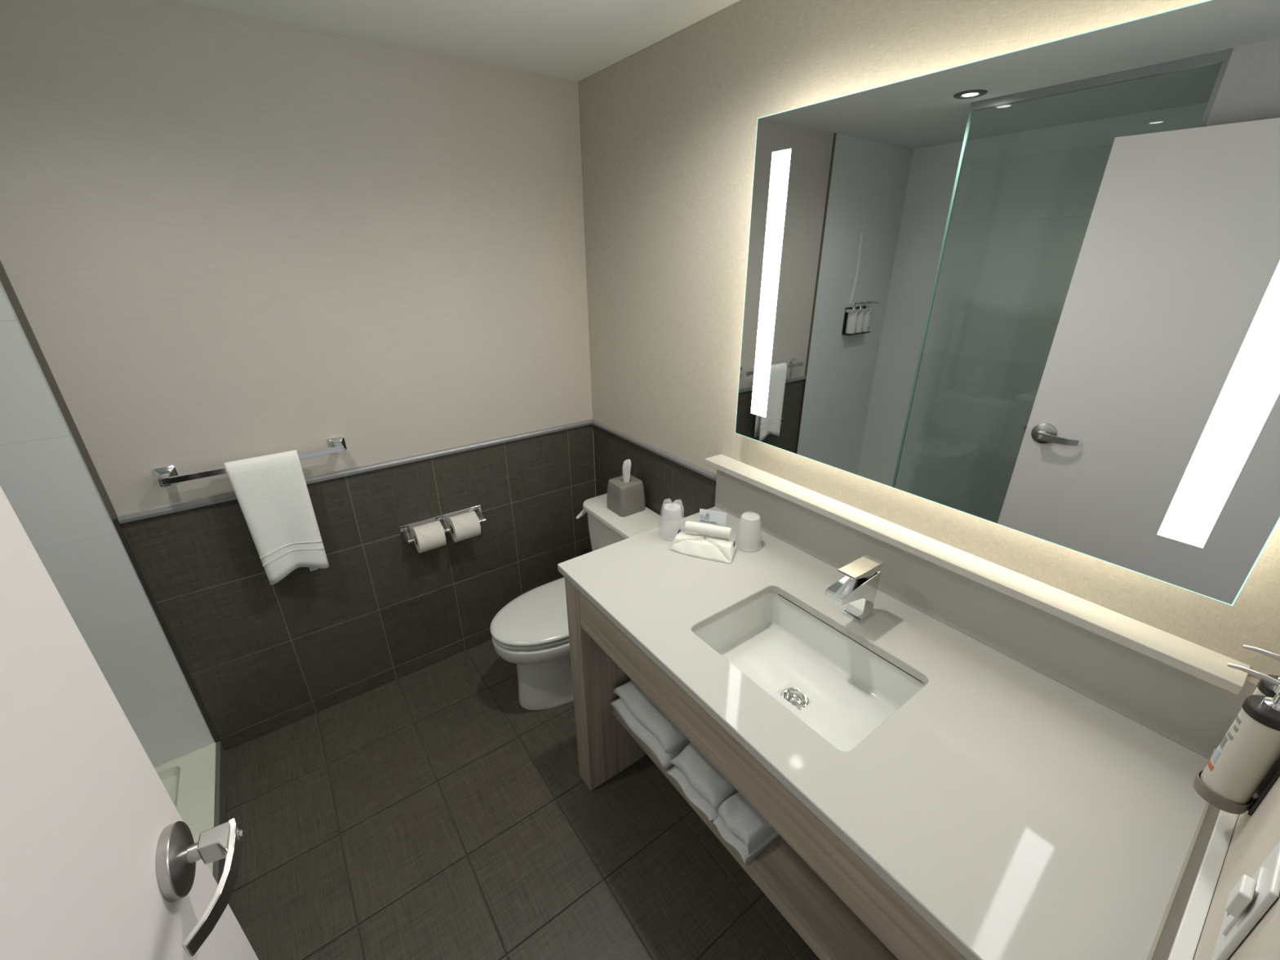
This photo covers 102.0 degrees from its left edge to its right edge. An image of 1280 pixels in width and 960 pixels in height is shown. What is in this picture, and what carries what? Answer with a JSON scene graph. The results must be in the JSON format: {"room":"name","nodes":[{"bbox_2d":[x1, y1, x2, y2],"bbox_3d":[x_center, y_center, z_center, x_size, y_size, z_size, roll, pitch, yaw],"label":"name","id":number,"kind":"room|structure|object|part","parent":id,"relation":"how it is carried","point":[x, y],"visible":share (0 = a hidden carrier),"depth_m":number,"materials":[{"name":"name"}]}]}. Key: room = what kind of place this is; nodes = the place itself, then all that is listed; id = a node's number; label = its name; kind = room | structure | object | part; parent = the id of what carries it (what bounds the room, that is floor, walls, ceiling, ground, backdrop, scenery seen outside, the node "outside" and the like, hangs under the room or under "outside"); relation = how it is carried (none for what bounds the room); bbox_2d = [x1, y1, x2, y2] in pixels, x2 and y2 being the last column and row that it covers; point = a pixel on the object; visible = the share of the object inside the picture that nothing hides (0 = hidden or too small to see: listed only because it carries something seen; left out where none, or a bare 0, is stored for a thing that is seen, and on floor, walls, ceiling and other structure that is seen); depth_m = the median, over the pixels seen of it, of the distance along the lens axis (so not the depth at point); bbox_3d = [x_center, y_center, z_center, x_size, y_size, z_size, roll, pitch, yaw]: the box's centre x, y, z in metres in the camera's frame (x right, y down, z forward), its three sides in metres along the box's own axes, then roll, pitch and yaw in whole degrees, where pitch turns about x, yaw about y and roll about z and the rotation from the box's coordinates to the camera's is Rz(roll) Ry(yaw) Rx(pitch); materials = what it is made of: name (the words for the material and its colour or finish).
{"room":"hotel bathroom","nodes":[
{"label":"hotel bathroom","id":0,"kind":"room"},
{"bbox_2d":[0,0,595,767],"bbox_3d":[-1.265,-0.146,1.776,2.700,2.430,0.103,-17,28,-33],"label":"wall","id":1,"kind":"structure","parent":0,"point":[225,236],"depth_m":1.69,"materials":[{"name":"grey paint"}]},
{"bbox_2d":[0,260,117,519],"bbox_3d":[-1.589,-0.488,1.302,0.014,1.320,0.007,-17,28,-33],"label":"trim","id":2,"kind":"structure","parent":1,"relation":"attached to","point":[4,279],"depth_m":1.40,"materials":[{"name":"grey metal"}]},
{"bbox_2d":[111,518,219,742],"bbox_3d":[-1.583,0.575,1.765,0.012,1.000,0.006,-17,28,-33],"label":"trim","id":3,"kind":"structure","parent":1,"relation":"attached to","point":[117,526],"depth_m":1.72,"materials":[{"name":"grey metal"}]},
{"bbox_2d":[213,741,225,884],"bbox_3d":[-1.133,1.247,1.393,0.012,0.060,1.504,-17,28,-33],"label":"trim","id":4,"kind":"structure","parent":1,"relation":"attached to","point":[220,801],"depth_m":1.76,"materials":[{"name":"grey metal"}]},
{"bbox_2d":[152,435,346,487],"bbox_3d":[-1.255,-0.061,1.706,0.522,0.052,0.074,-17,28,-33],"label":"towel bar","id":5,"kind":"object","parent":1,"relation":"attached to","point":[166,476],"visible":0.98,"depth_m":1.61,"materials":[{"name":"silver metal"}]},
{"bbox_3d":[-1.444,-0.005,1.579,0.052,0.052,0.074,-17,28,-33],"label":"post","id":6,"kind":"part","parent":5,"relation":"part of","materials":[{"name":"silver metal"}]},
{"bbox_2d":[223,449,328,585],"bbox_3d":[-1.222,0.134,1.767,0.195,0.459,0.058,-17,28,-33],"label":"hand towel","id":7,"kind":"object","parent":5,"relation":"hanging from","point":[271,491],"visible":1,"depth_m":1.74,"materials":[{"name":"white fabric"}]},
{"bbox_3d":[-1.065,-0.117,1.833,0.052,0.052,0.074,-17,28,-33],"label":"post","id":8,"kind":"part","parent":5,"relation":"part of","materials":[{"name":"silver metal"}]},
{"bbox_2d":[117,419,591,524],"bbox_3d":[-0.905,-0.078,2.018,1.666,0.020,0.012,-17,28,-33],"label":"trim","id":9,"kind":"structure","parent":1,"relation":"attached to","point":[207,501],"depth_m":1.94,"materials":[{"name":"grey metal"}]},
{"bbox_2d":[399,505,486,543],"bbox_3d":[-0.814,0.193,2.168,0.336,0.072,0.070,-17,28,-33],"label":"paper holder","id":10,"kind":"object","parent":1,"relation":"attached to","point":[406,532],"visible":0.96,"depth_m":2.16,"materials":[{"name":"silver metal"}]},
{"bbox_3d":[-0.934,0.229,2.088,0.004,0.060,0.065,-17,28,-33],"label":"arm","id":11,"kind":"part","parent":10,"relation":"part of","materials":[{"name":"silver metal"}]},
{"bbox_2d":[411,520,446,553],"bbox_3d":[-0.860,0.231,2.113,0.103,0.109,0.108,-17,28,-33],"label":"toilet paper roll","id":12,"kind":"object","parent":10,"relation":"hanging from","point":[428,536],"visible":0.95,"depth_m":2.08,"materials":[{"name":"white paper"}]},
{"bbox_3d":[-0.811,0.193,2.170,0.004,0.060,0.065,-17,28,-33],"label":"arm","id":13,"kind":"part","parent":10,"relation":"part of","materials":[{"name":"silver metal"}]},
{"bbox_3d":[-0.797,0.209,2.155,0.325,0.020,0.020,-17,28,-33],"label":"rod","id":14,"kind":"part","parent":10,"relation":"part of","materials":[{"name":"silver metal"}]},
{"bbox_2d":[447,511,480,542],"bbox_3d":[-0.743,0.196,2.192,0.104,0.109,0.108,-17,28,-33],"label":"toilet paper roll","id":15,"kind":"object","parent":10,"relation":"attached to","point":[465,526],"visible":0.98,"depth_m":2.16,"materials":[{"name":"white paper"}]},
{"bbox_3d":[-0.688,0.156,2.252,0.004,0.060,0.065,-17,28,-33],"label":"arm","id":16,"kind":"part","parent":10,"relation":"part of","materials":[{"name":"silver metal"}]},
{"bbox_2d":[173,0,740,81],"bbox_3d":[-0.598,-0.877,0.452,2.700,0.060,2.388,-17,28,-33],"label":"ceiling","id":17,"kind":"structure","parent":0,"point":[574,40],"depth_m":1.46,"materials":[{"name":"white paint"}]},
{"bbox_2d":[225,639,819,959],"bbox_3d":[-0.228,1.194,1.651,1.800,0.060,2.368,-17,28,-33],"label":"floor","id":18,"kind":"structure","parent":0,"point":[427,813],"depth_m":1.65,"materials":[{"name":"tile"}]},
{"bbox_2d":[154,742,216,875],"bbox_3d":[-1.272,1.447,0.930,0.806,0.064,2.160,-17,28,-33],"label":"shower tray","id":19,"kind":"object","parent":18,"relation":"on","point":[188,780],"visible":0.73,"depth_m":1.78,"materials":[{"name":"white ceramic"}]},
{"bbox_2d":[489,493,671,710],"bbox_3d":[-0.268,0.533,2.193,0.744,0.720,0.516,-17,28,-33],"label":"toilet","id":20,"kind":"object","parent":18,"relation":"on","point":[531,632],"visible":0.46,"depth_m":2.09,"materials":[{"name":"white ceramic"}]},
{"bbox_3d":[-0.336,0.522,2.114,0.555,0.028,0.358,-17,28,-33],"label":"lid","id":21,"kind":"part","parent":20,"relation":"part of","materials":[{"name":"white plastic"}]},
{"bbox_3d":[-0.348,0.550,2.116,0.516,0.024,0.354,-17,28,-33],"label":"seat","id":22,"kind":"part","parent":20,"relation":"part of","materials":[{"name":"white plastic"}]},
{"bbox_3d":[-0.294,0.711,2.229,0.653,0.364,0.358,-17,28,-33],"label":"bowl","id":23,"kind":"part","parent":20,"relation":"part of","materials":[{"name":"white ceramic"}]},
{"bbox_3d":[-0.249,0.141,2.356,0.100,0.055,0.046,-17,28,-33],"label":"flush lever","id":24,"kind":"part","parent":20,"relation":"part of","materials":[{"name":"white plastic"}]},
{"bbox_3d":[-0.047,0.319,2.257,0.181,0.316,0.456,-17,28,-33],"label":"tank","id":25,"kind":"part","parent":20,"relation":"part of","materials":[{"name":"white ceramic"}]},
{"bbox_2d":[606,458,645,516],"bbox_3d":[-0.061,0.015,2.188,0.129,0.232,0.129,-17,28,-33],"label":"tissue box","id":26,"kind":"object","parent":20,"relation":"on","point":[625,493],"visible":1,"depth_m":2.16,"materials":[{"name":"grey plastic"}]},
{"bbox_3d":[-0.047,0.159,2.188,0.213,0.032,0.486,-17,28,-33],"label":"tank lid","id":27,"kind":"part","parent":20,"relation":"part of","materials":[{"name":"white ceramic"}]},
{"bbox_2d":[564,577,967,959],"bbox_3d":[0.413,0.794,1.398,0.639,0.866,1.277,-17,28,-33],"label":"vanity cabinet","id":28,"kind":"object","parent":18,"relation":"on","point":[837,904],"visible":0.27,"depth_m":1.17,"materials":[{"name":"beige wood"}]},
{"bbox_3d":[0.060,0.603,1.842,0.639,0.866,0.080,-17,28,-33],"label":"panel","id":29,"kind":"part","parent":28,"relation":"part of","materials":[{"name":"beige wood"}]},
{"bbox_2d":[609,680,690,768],"bbox_3d":[0.108,0.711,1.670,0.314,0.111,0.292,-17,28,-33],"label":"folded towel","id":30,"kind":"object","parent":28,"relation":"on","point":[642,716],"visible":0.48,"depth_m":1.56,"materials":[{"name":"white fabric"}]},
{"bbox_2d":[666,742,737,821],"bbox_3d":[0.253,0.795,1.492,0.314,0.096,0.185,-17,28,-33],"label":"folded towel","id":31,"kind":"object","parent":28,"relation":"on","point":[702,784],"visible":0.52,"depth_m":1.40,"materials":[{"name":"white fabric"}]},
{"bbox_2d":[712,791,779,865],"bbox_3d":[0.341,0.852,1.379,0.300,0.082,0.128,-17,28,-33],"label":"folded towel","id":32,"kind":"object","parent":28,"relation":"on","point":[739,824],"visible":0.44,"depth_m":1.30,"materials":[{"name":"white fabric"}]},
{"bbox_2d":[611,705,898,959],"bbox_3d":[0.448,0.882,1.461,0.525,0.038,1.122,-17,28,-33],"label":"shelf","id":33,"kind":"object","parent":28,"relation":"attached to","point":[827,925],"depth_m":1.20,"materials":[{"name":"beige wood"}]},
{"bbox_2d":[557,453,1259,959],"bbox_3d":[0.402,0.296,1.185,0.654,0.218,1.306,-17,28,-33],"label":"countertop","id":34,"kind":"structure","parent":28,"relation":"on","point":[1036,798],"depth_m":0.96,"materials":[{"name":"white stone"}]},
{"bbox_2d":[670,528,736,564],"bbox_3d":[0.191,0.198,1.577,0.192,0.040,0.084,8,25,19],"label":"folded washcloth","id":35,"kind":"object","parent":34,"relation":"on","point":[714,548],"visible":1,"depth_m":1.56,"materials":[{"name":"white fabric"}]},
{"bbox_2d":[684,520,732,538],"bbox_3d":[0.209,0.152,1.591,0.140,0.034,0.038,8,25,19],"label":"rolled washcloth","id":36,"kind":"object","parent":35,"relation":"on","point":[706,529],"visible":1,"depth_m":1.58,"materials":[{"name":"white fabric"}]},
{"bbox_2d":[697,508,726,538],"bbox_3d":[0.226,0.143,1.629,0.086,0.098,0.014,8,25,19],"label":"card","id":37,"kind":"object","parent":34,"relation":"on","point":[708,517],"visible":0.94,"depth_m":1.62,"materials":[{"name":"white paper"}]},
{"bbox_2d":[693,591,924,751],"bbox_3d":[0.370,0.469,1.216,0.350,0.124,0.473,-17,28,-33],"label":"undermount sink","id":38,"kind":"object","parent":34,"relation":"in","point":[839,687],"visible":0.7,"depth_m":1.29,"materials":[{"name":"white ceramic"}]},
{"bbox_2d":[825,554,883,623],"bbox_3d":[0.507,0.278,1.244,0.156,0.158,0.053,-17,28,-33],"label":"faucet","id":39,"kind":"object","parent":34,"relation":"on","point":[858,588],"visible":1,"depth_m":1.23,"materials":[{"name":"silver metal"}]},
{"bbox_3d":[0.548,0.335,1.302,0.055,0.007,0.053,-17,28,-33],"label":"plate","id":40,"kind":"part","parent":39,"relation":"part of","materials":[{"name":"silver metal"}]},
{"bbox_3d":[0.521,0.213,1.228,0.119,0.025,0.045,-17,28,-33],"label":"lever","id":41,"kind":"part","parent":39,"relation":"part of","materials":[{"name":"silver metal"}]},
{"bbox_2d":[577,0,1279,679],"bbox_3d":[0.453,-0.096,1.637,0.100,2.430,2.368,-17,28,-33],"label":"wall","id":42,"kind":"structure","parent":0,"point":[668,128],"depth_m":1.53,"materials":[{"name":"grey paint"}]},
{"bbox_2d":[591,418,716,480],"bbox_3d":[0.024,-0.142,2.154,0.012,0.020,0.866,-17,28,-33],"label":"trim","id":43,"kind":"structure","parent":42,"relation":"attached to","point":[675,459],"depth_m":2.08,"materials":[{"name":"grey metal"}]},
{"bbox_2d":[715,469,1259,759],"bbox_3d":[0.655,0.216,1.360,0.020,0.177,1.285,-17,28,-33],"label":"backsplash","id":44,"kind":"structure","parent":42,"relation":"attached to","point":[1193,713],"depth_m":1.13,"materials":[{"name":"white stone"}]},
{"bbox_2d":[735,0,1279,605],"bbox_3d":[0.646,-0.365,1.092,0.045,0.843,1.107,-17,28,-33],"label":"backlit mirror","id":45,"kind":"object","parent":42,"relation":"attached to","point":[1034,291],"visible":1,"depth_m":0.93,"materials":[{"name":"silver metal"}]},
{"bbox_2d":[1192,775,1279,959],"bbox_3d":[0.445,0.472,0.333,1.790,2.430,0.120,-17,28,-33],"label":"wall","id":46,"kind":"structure","parent":0,"point":[1254,837],"depth_m":0.57,"materials":[{"name":"paint"}]},
{"bbox_2d":[0,485,258,959],"bbox_3d":[-0.402,0.576,0.371,0.119,2.074,0.853,-13,27,-27],"label":"door","id":47,"kind":"structure","parent":46,"relation":"in","point":[99,861],"depth_m":0.52,"materials":[{"name":"white paint"}]},
{"bbox_3d":[-0.580,0.478,0.655,0.019,0.087,0.087,-13,27,-27],"label":"handle","id":48,"kind":"part","parent":47,"relation":"part of","materials":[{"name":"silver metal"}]},
{"bbox_3d":[-0.511,0.488,0.633,0.024,0.033,0.140,-7,24,-15],"label":"handle lever","id":49,"kind":"part","parent":47,"relation":"part of","materials":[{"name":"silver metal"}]},
{"bbox_2d":[1192,644,1279,815],"bbox_3d":[0.794,0.323,0.679,0.116,0.195,0.082,-17,28,-33],"label":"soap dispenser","id":50,"kind":"object","parent":46,"relation":"attached to","point":[1237,775],"visible":1,"depth_m":0.65,"materials":[{"name":"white plastic"}]},
{"bbox_2d":[1200,707,1279,804],"bbox_3d":[0.774,0.348,0.662,0.045,0.144,0.045,-17,28,-33],"label":"bottle","id":51,"kind":"object","parent":50,"relation":"on","point":[1245,765],"depth_m":0.65,"materials":[{"name":"white plastic"}]},
{"bbox_2d":[1253,687,1266,696],"bbox_3d":[0.829,0.335,0.692,0.045,0.144,0.045,-17,28,-33],"label":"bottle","id":52,"kind":"object","parent":50,"relation":"on","point":[1259,691],"depth_m":0.67,"materials":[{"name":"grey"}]},
{"bbox_3d":[0.817,0.348,0.659,0.098,0.149,0.003,-17,28,-33],"label":"bracket plate","id":53,"kind":"part","parent":50,"relation":"part of","materials":[{"name":"black plastic"}]},
{"bbox_2d":[1211,840,1279,959],"bbox_3d":[0.563,0.394,0.486,0.076,0.120,0.016,-17,28,-33],"label":"wall outlet","id":54,"kind":"object","parent":46,"relation":"attached to","point":[1250,899],"visible":1,"depth_m":0.47,"materials":[{"name":"white plastic"}]},
{"bbox_2d":[1222,866,1265,935],"bbox_3d":[0.564,0.394,0.485,0.034,0.068,0.003,-17,28,-33],"label":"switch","id":55,"kind":"object","parent":54,"relation":"attached to","point":[1254,887],"depth_m":0.47,"materials":[{"name":"white plastic"}]}
]}

